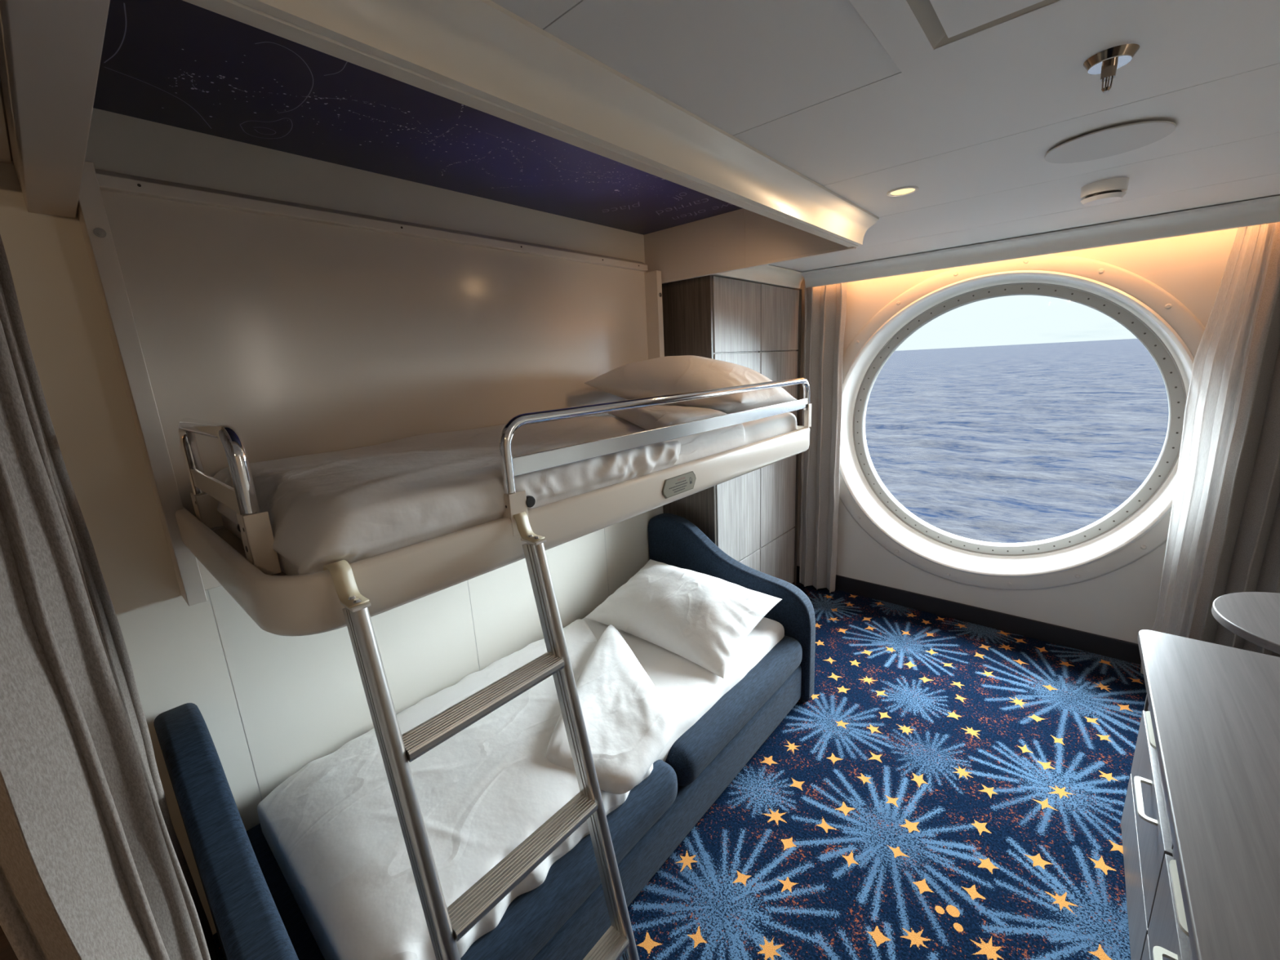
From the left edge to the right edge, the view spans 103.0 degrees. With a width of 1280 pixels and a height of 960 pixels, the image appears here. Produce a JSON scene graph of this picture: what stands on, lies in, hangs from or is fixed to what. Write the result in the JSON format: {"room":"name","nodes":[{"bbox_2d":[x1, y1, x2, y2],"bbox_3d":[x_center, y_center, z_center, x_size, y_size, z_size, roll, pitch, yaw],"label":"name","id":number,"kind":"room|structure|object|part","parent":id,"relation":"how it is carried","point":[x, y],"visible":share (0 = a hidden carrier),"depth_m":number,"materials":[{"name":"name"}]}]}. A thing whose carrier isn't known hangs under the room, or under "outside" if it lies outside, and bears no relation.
{"room":"ship interior","nodes":[
{"label":"ship interior","id":0,"kind":"room"},
{"bbox_2d":[0,107,663,934],"bbox_3d":[-0.732,0.052,1.997,0.080,2.320,5.330,8,17,40],"label":"wall","id":1,"kind":"structure","parent":0,"point":[271,705],"depth_m":1.47,"materials":[{"name":"grey paint"}]},
{"bbox_2d":[0,0,110,217],"bbox_3d":[-0.930,-0.688,0.767,1.054,0.310,0.072,8,17,40],"label":"ceiling beam","id":2,"kind":"structure","parent":1,"relation":"attached to","point":[51,51],"depth_m":0.68,"materials":[{"name":"beige paint"}]},
{"bbox_2d":[76,160,811,635],"bbox_3d":[-0.263,-0.348,1.695,0.931,1.048,2.010,8,17,40],"label":"bunk bed","id":3,"kind":"object","parent":1,"relation":"attached to","point":[244,329],"visible":0.94,"depth_m":1.43,"materials":[{"name":"beige plastic"}]},
{"bbox_3d":[-1.216,-0.189,1.242,0.114,1.035,0.038,8,17,40],"label":"post","id":4,"kind":"part","parent":3,"relation":"part of","materials":[{"name":"beige paint"}]},
{"bbox_3d":[-0.869,-0.027,1.037,0.499,0.188,0.029,8,17,40],"label":"foot rail","id":5,"kind":"part","parent":3,"relation":"part of","materials":[{"name":"silver metal"}]},
{"bbox_3d":[-0.617,-0.883,1.866,0.060,0.048,1.934,8,17,40],"label":"rail","id":6,"kind":"part","parent":3,"relation":"part of","materials":[{"name":"beige paint"}]},
{"bbox_3d":[-0.595,-0.385,1.994,0.034,1.010,1.950,8,17,40],"label":"panel","id":7,"kind":"part","parent":3,"relation":"part of","materials":[{"name":"beige plastic"}]},
{"bbox_2d":[175,425,809,635],"bbox_3d":[-0.233,-0.030,1.752,0.883,0.104,1.964,8,17,40],"label":"frame","id":8,"kind":"object","parent":3,"relation":"on","point":[282,604],"depth_m":1.00,"materials":[{"name":"beige"}]},
{"bbox_2d":[215,412,796,575],"bbox_3d":[-0.234,-0.080,1.767,0.838,0.159,1.860,8,17,40],"label":"mattress","id":9,"kind":"object","parent":3,"relation":"on","point":[756,430],"visible":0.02,"depth_m":1.91,"materials":[{"name":"white"}]},
{"bbox_2d":[213,404,745,574],"bbox_3d":[-0.362,-0.081,1.600,0.868,0.214,1.479,8,17,40],"label":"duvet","id":10,"kind":"object","parent":9,"relation":"on","point":[354,504],"visible":0.68,"depth_m":1.09,"materials":[{"name":"white fabric"}]},
{"bbox_2d":[584,355,796,413],"bbox_3d":[0.213,-0.411,2.193,0.789,0.248,0.548,8,17,40],"label":"pillow","id":11,"kind":"object","parent":9,"relation":"on","point":[668,375],"visible":0.82,"depth_m":2.01,"materials":[{"name":"white fabric"}]},
{"bbox_3d":[-0.236,0.046,1.085,0.012,0.025,0.025,8,17,40],"label":"release knob","id":12,"kind":"part","parent":3,"relation":"part of","materials":[{"name":"black plastic"}]},
{"bbox_3d":[0.077,-0.566,2.684,0.114,0.995,0.038,8,17,40],"label":"post","id":13,"kind":"part","parent":3,"relation":"part of","materials":[{"name":"beige paint"}]},
{"bbox_3d":[0.211,-0.192,1.584,0.025,0.176,1.507,8,17,40],"label":"guard rail","id":14,"kind":"part","parent":3,"relation":"part of","materials":[{"name":"silver metal"}]},
{"bbox_2d":[669,476,692,492],"bbox_3d":[0.119,0.016,1.483,0.001,0.029,0.112,8,17,40],"label":"print","id":15,"kind":"object","parent":3,"relation":"attached to","point":[677,484],"depth_m":1.48},
{"bbox_2d":[0,0,1279,281],"bbox_3d":[0.239,-0.709,0.776,2.900,0.040,5.130,8,17,40],"label":"ceiling","id":16,"kind":"structure","parent":0,"point":[807,85],"depth_m":1.03,"materials":[{"name":"white paint"}]},
{"bbox_2d":[799,282,846,592],"bbox_3d":[1.180,-0.238,3.329,0.261,2.030,0.090,8,17,40],"label":"curtain","id":17,"kind":"object","parent":16,"relation":"hanging from","point":[825,306],"visible":0.89,"depth_m":3.30,"materials":[{"name":"beige fabric"}]},
{"bbox_2d":[886,186,919,196],"bbox_3d":[0.824,-0.907,1.597,0.090,0.008,0.090,8,17,40],"label":"recessed light","id":18,"kind":"object","parent":16,"relation":"in","point":[901,191],"visible":1,"depth_m":1.59,"materials":[{"name":"white glass"}]},
{"bbox_2d":[848,0,1111,76],"bbox_3d":[0.504,-0.641,0.537,0.550,0.011,0.550,8,17,40],"label":"ceiling hatch","id":19,"kind":"object","parent":16,"relation":"attached to","point":[917,35],"visible":1,"depth_m":0.77,"materials":[{"name":"white paint"}]},
{"bbox_3d":[0.504,-0.641,0.537,0.382,0.011,0.382,8,17,40],"label":"hatch panel","id":20,"kind":"part","parent":19,"relation":"part of","materials":[{"name":"white paint"}]},
{"bbox_2d":[801,195,1279,288],"bbox_3d":[1.895,-1.085,2.320,2.385,0.085,0.091,8,17,40],"label":"curtain valance","id":21,"kind":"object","parent":16,"relation":"attached to","point":[1265,210],"depth_m":2.29,"materials":[{"name":"grey paint"}]},
{"bbox_2d":[1080,177,1129,205],"bbox_3d":[1.491,-0.924,1.637,0.116,0.052,0.116,8,17,40],"label":"smoke detector","id":22,"kind":"object","parent":16,"relation":"attached to","point":[1108,190],"visible":1,"depth_m":1.60,"materials":[{"name":"white plastic"}]},
{"bbox_2d":[1044,120,1176,163],"bbox_3d":[1.171,-0.847,1.278,0.244,0.010,0.244,8,17,40],"label":"speaker cover","id":23,"kind":"object","parent":16,"relation":"attached to","point":[1113,140],"visible":1,"depth_m":1.26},
{"bbox_2d":[1083,43,1139,92],"bbox_3d":[0.832,-0.721,0.904,0.074,0.054,0.074,8,17,40],"label":"sprinkler","id":24,"kind":"object","parent":16,"relation":"attached to","point":[1106,62],"visible":1,"depth_m":0.89,"materials":[{"name":"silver metal"}]},
{"bbox_3d":[0.832,-0.724,0.903,0.022,0.021,0.022,8,17,40],"label":"stem","id":25,"kind":"part","parent":24,"relation":"part of","materials":[{"name":"brown metal"}]},
{"bbox_3d":[0.831,-0.735,0.901,0.058,0.002,0.058,-5,13,-7],"label":"reflector plate","id":26,"kind":"part","parent":24,"relation":"part of","materials":[{"name":"silver metal"}]},
{"bbox_2d":[1140,222,1277,674],"bbox_3d":[2.425,-0.045,2.206,0.156,2.033,0.042,8,17,40],"label":"sheer curtain","id":27,"kind":"object","parent":16,"relation":"hanging from","point":[1221,357],"visible":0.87,"depth_m":2.16,"materials":[{"name":"white fabric"}]},
{"bbox_2d":[1188,222,1279,657],"bbox_3d":[2.680,-0.016,2.022,0.527,2.030,0.109,8,17,40],"label":"curtain","id":28,"kind":"object","parent":16,"relation":"hanging from","point":[1243,555],"visible":0.52,"depth_m":2.13,"materials":[{"name":"beige fabric"}]},
{"bbox_3d":[-0.512,-0.499,0.230,2.380,0.050,0.035,8,17,40],"label":"track","id":29,"kind":"object","parent":16,"relation":"attached to","visible":0},
{"bbox_2d":[0,235,218,959],"bbox_3d":[-0.791,0.462,0.749,0.906,2.012,0.135,8,17,40],"label":"curtain","id":30,"kind":"object","parent":29,"relation":"hanging from","point":[94,865],"visible":1,"depth_m":0.52,"materials":[{"name":"beige fabric"}]},
{"bbox_2d":[213,579,1146,959],"bbox_3d":[0.379,1.319,1.328,3.140,0.001,5.500,8,17,40],"label":"floor","id":31,"kind":"structure","parent":0,"point":[944,788],"depth_m":1.79,"materials":[{"name":"carpet"}]},
{"bbox_2d":[0,925,18,959],"bbox_3d":[-1.527,1.281,0.906,0.395,0.455,0.745,8,17,40],"label":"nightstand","id":32,"kind":"object","parent":31,"relation":"on","point":[6,952],"visible":0.02,"depth_m":1.08,"materials":[{"name":"brown wood"}]},
{"bbox_2d":[323,511,639,959],"bbox_3d":[-0.222,0.754,0.987,0.362,1.309,0.375,8,17,40],"label":"ladder","id":33,"kind":"object","parent":31,"relation":"on","point":[446,926],"visible":0.91,"depth_m":0.93,"materials":[{"name":"silver metal"}]},
{"bbox_2d":[153,513,815,959],"bbox_3d":[-0.230,0.816,1.905,0.956,0.783,2.130,8,17,40],"label":"bed","id":34,"kind":"object","parent":31,"relation":"on","point":[256,915],"visible":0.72,"depth_m":1.39,"materials":[{"name":"blue fabric"}]},
{"bbox_3d":[-0.899,1.022,1.161,0.956,0.783,0.088,8,17,40],"label":"arm","id":35,"kind":"part","parent":34,"relation":"part of"},
{"bbox_3d":[0.110,1.136,1.689,0.050,0.187,1.947,8,17,40],"label":"panel","id":36,"kind":"part","parent":34,"relation":"part of","materials":[{"name":"fabric"}]},
{"bbox_2d":[582,617,784,761],"bbox_3d":[-0.224,0.857,1.968,0.844,0.145,1.840,8,17,40],"label":"mattress","id":37,"kind":"object","parent":34,"relation":"on","point":[688,690],"visible":0.12,"depth_m":2.01,"materials":[{"name":"white fabric"}]},
{"bbox_2d":[257,618,673,959],"bbox_3d":[-0.401,0.955,1.722,0.921,0.424,1.321,8,17,40],"label":"duvet","id":38,"kind":"object","parent":37,"relation":"on","point":[332,829],"visible":0.75,"depth_m":1.42,"materials":[{"name":"white fabric"}]},
{"bbox_2d":[584,559,782,679],"bbox_3d":[0.186,0.573,2.345,0.764,0.218,0.519,8,17,40],"label":"pillow","id":39,"kind":"object","parent":37,"relation":"on","point":[704,620],"visible":0.99,"depth_m":2.21,"materials":[{"name":"white fabric"}]},
{"bbox_3d":[0.439,0.611,2.650,0.956,0.783,0.086,8,17,40],"label":"arm","id":40,"kind":"part","parent":34,"relation":"part of"},
{"bbox_2d":[662,275,801,586],"bbox_3d":[0.594,-0.141,3.160,0.368,2.003,1.016,8,17,40],"label":"wardrobe","id":41,"kind":"object","parent":31,"relation":"on","point":[752,517],"visible":0.59,"depth_m":2.89,"materials":[{"name":"brown wood"}]},
{"bbox_3d":[0.383,-0.024,2.699,0.033,2.003,0.020,8,17,40],"label":"corner post","id":42,"kind":"part","parent":41,"relation":"part of","materials":[{"name":"brown wood"}]},
{"bbox_3d":[0.550,-0.085,2.876,0.034,1.965,0.477,8,17,40],"label":"door","id":43,"kind":"part","parent":41,"relation":"part of","materials":[{"name":"beige wood"}]},
{"bbox_3d":[0.873,-0.184,3.236,0.034,1.965,0.494,8,17,40],"label":"door","id":44,"kind":"part","parent":41,"relation":"part of","materials":[{"name":"beige wood"}]},
{"bbox_2d":[1120,629,1279,959],"bbox_3d":[1.100,1.089,0.551,0.767,0.722,2.362,8,17,40],"label":"dresser","id":45,"kind":"object","parent":31,"relation":"on","point":[1200,822],"visible":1,"depth_m":1.09,"materials":[{"name":"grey wood"}]},
{"bbox_3d":[1.860,0.869,1.403,0.702,0.695,0.012,8,17,40],"label":"panel","id":46,"kind":"part","parent":45,"relation":"part of","materials":[{"name":"grey wood"}]},
{"bbox_3d":[1.411,1.105,1.441,0.026,0.193,0.595,8,17,40],"label":"drawer","id":47,"kind":"part","parent":45,"relation":"part of","materials":[{"name":"grey wood"}]},
{"bbox_3d":[1.307,0.824,1.313,0.040,0.007,0.165,8,17,40],"label":"handle","id":48,"kind":"part","parent":45,"relation":"part of","materials":[{"name":"beige"}]},
{"bbox_3d":[1.032,1.224,1.009,0.026,0.193,0.561,8,17,40],"label":"drawer","id":49,"kind":"part","parent":45,"relation":"part of","materials":[{"name":"grey wood"}]},
{"bbox_3d":[1.310,0.635,1.285,0.040,0.007,0.165,8,17,40],"label":"handle","id":50,"kind":"part","parent":45,"relation":"part of","materials":[{"name":"beige"}]},
{"bbox_3d":[1.399,0.894,1.393,0.026,0.227,0.595,8,17,40],"label":"drawer","id":51,"kind":"part","parent":45,"relation":"part of","materials":[{"name":"grey wood"}]},
{"bbox_3d":[1.393,0.668,1.337,0.020,0.218,0.595,8,17,40],"label":"drawer","id":52,"kind":"part","parent":45,"relation":"part of","materials":[{"name":"grey wood"}]},
{"bbox_3d":[0.968,0.930,0.926,0.040,0.007,0.165,8,17,40],"label":"handle","id":53,"kind":"part","parent":45,"relation":"part of","materials":[{"name":"beige"}]},
{"bbox_3d":[1.021,1.012,0.960,0.026,0.227,0.561,8,17,40],"label":"drawer","id":54,"kind":"part","parent":45,"relation":"part of","materials":[{"name":"grey wood"}]},
{"bbox_3d":[0.972,0.742,0.898,0.040,0.007,0.165,8,17,40],"label":"handle","id":55,"kind":"part","parent":45,"relation":"part of","materials":[{"name":"beige"}]},
{"bbox_3d":[1.014,0.787,0.904,0.020,0.218,0.561,8,17,40],"label":"drawer","id":56,"kind":"part","parent":45,"relation":"part of","materials":[{"name":"grey wood"}]},
{"bbox_2d":[1211,591,1279,654],"bbox_3d":[2.112,0.800,1.583,0.540,0.723,0.540,8,17,40],"label":"side table","id":57,"kind":"object","parent":31,"relation":"on","point":[1254,617],"visible":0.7,"depth_m":1.62,"materials":[{"name":"grey wood"}]},
{"bbox_2d":[644,208,856,284],"bbox_3d":[0.427,-1.104,2.277,1.054,0.310,0.023,8,17,40],"label":"bulkhead soffit","id":58,"kind":"structure","parent":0,"point":[742,238],"depth_m":2.30,"materials":[{"name":"beige paint"}]},
{"bbox_2d":[182,0,879,247],"bbox_3d":[0.179,-0.735,1.190,0.102,0.088,2.065,8,17,40],"label":"trim","id":59,"kind":"structure","parent":58,"relation":"attached to","point":[482,55],"depth_m":0.81,"materials":[{"name":"beige paint"}]},
{"bbox_2d":[712,264,804,288],"bbox_3d":[0.664,-1.129,2.782,0.092,0.082,1.033,8,17,40],"label":"trim","id":60,"kind":"structure","parent":58,"relation":"attached to","point":[771,275],"depth_m":2.83,"materials":[{"name":"beige paint"}]},
{"bbox_2d":[794,227,1237,644],"bbox_3d":[1.912,-0.269,2.799,2.800,2.320,0.030,8,17,40],"label":"wall","id":61,"kind":"structure","parent":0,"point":[1121,603],"depth_m":2.65,"materials":[{"name":"grey paint"}]},
{"bbox_2d":[796,565,1141,664],"bbox_3d":[1.953,0.794,3.026,2.800,0.105,0.012,8,17,40],"label":"baseboard","id":62,"kind":"structure","parent":61,"relation":"attached to","point":[1101,645],"depth_m":2.92,"materials":[{"name":"black plastic"}]},
{"bbox_2d":[839,253,1204,590],"bbox_3d":[1.992,-0.293,2.910,2.376,2.376,0.343,8,17,40],"label":"window frame","id":63,"kind":"structure","parent":61,"relation":"attached to","point":[1172,335],"depth_m":2.77,"materials":[{"name":"grey"}]},
{"bbox_3d":[-0.264,-1.015,1.502,1.134,0.038,2.150,8,17,40],"label":"niche","id":64,"kind":"object","parent":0,"visible":0},
{"bbox_2d":[93,0,742,235],"bbox_3d":[-0.255,-0.992,1.516,1.032,0.011,2.024,8,17,40],"label":"ceiling panel","id":65,"kind":"object","parent":64,"relation":"attached to","point":[180,64],"visible":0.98,"depth_m":1.27,"materials":[{"name":"blue"}]},
{"label":"outside","id":66,"kind":"structure","parent":0,"visible":0},
{"bbox_2d":[865,338,1168,542],"bbox_3d":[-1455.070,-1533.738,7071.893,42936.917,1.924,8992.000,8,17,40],"label":"sea","id":67,"kind":"structure","parent":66,"point":[1030,442],"depth_m":74.03,"materials":[{"name":"liquid"}]}
]}

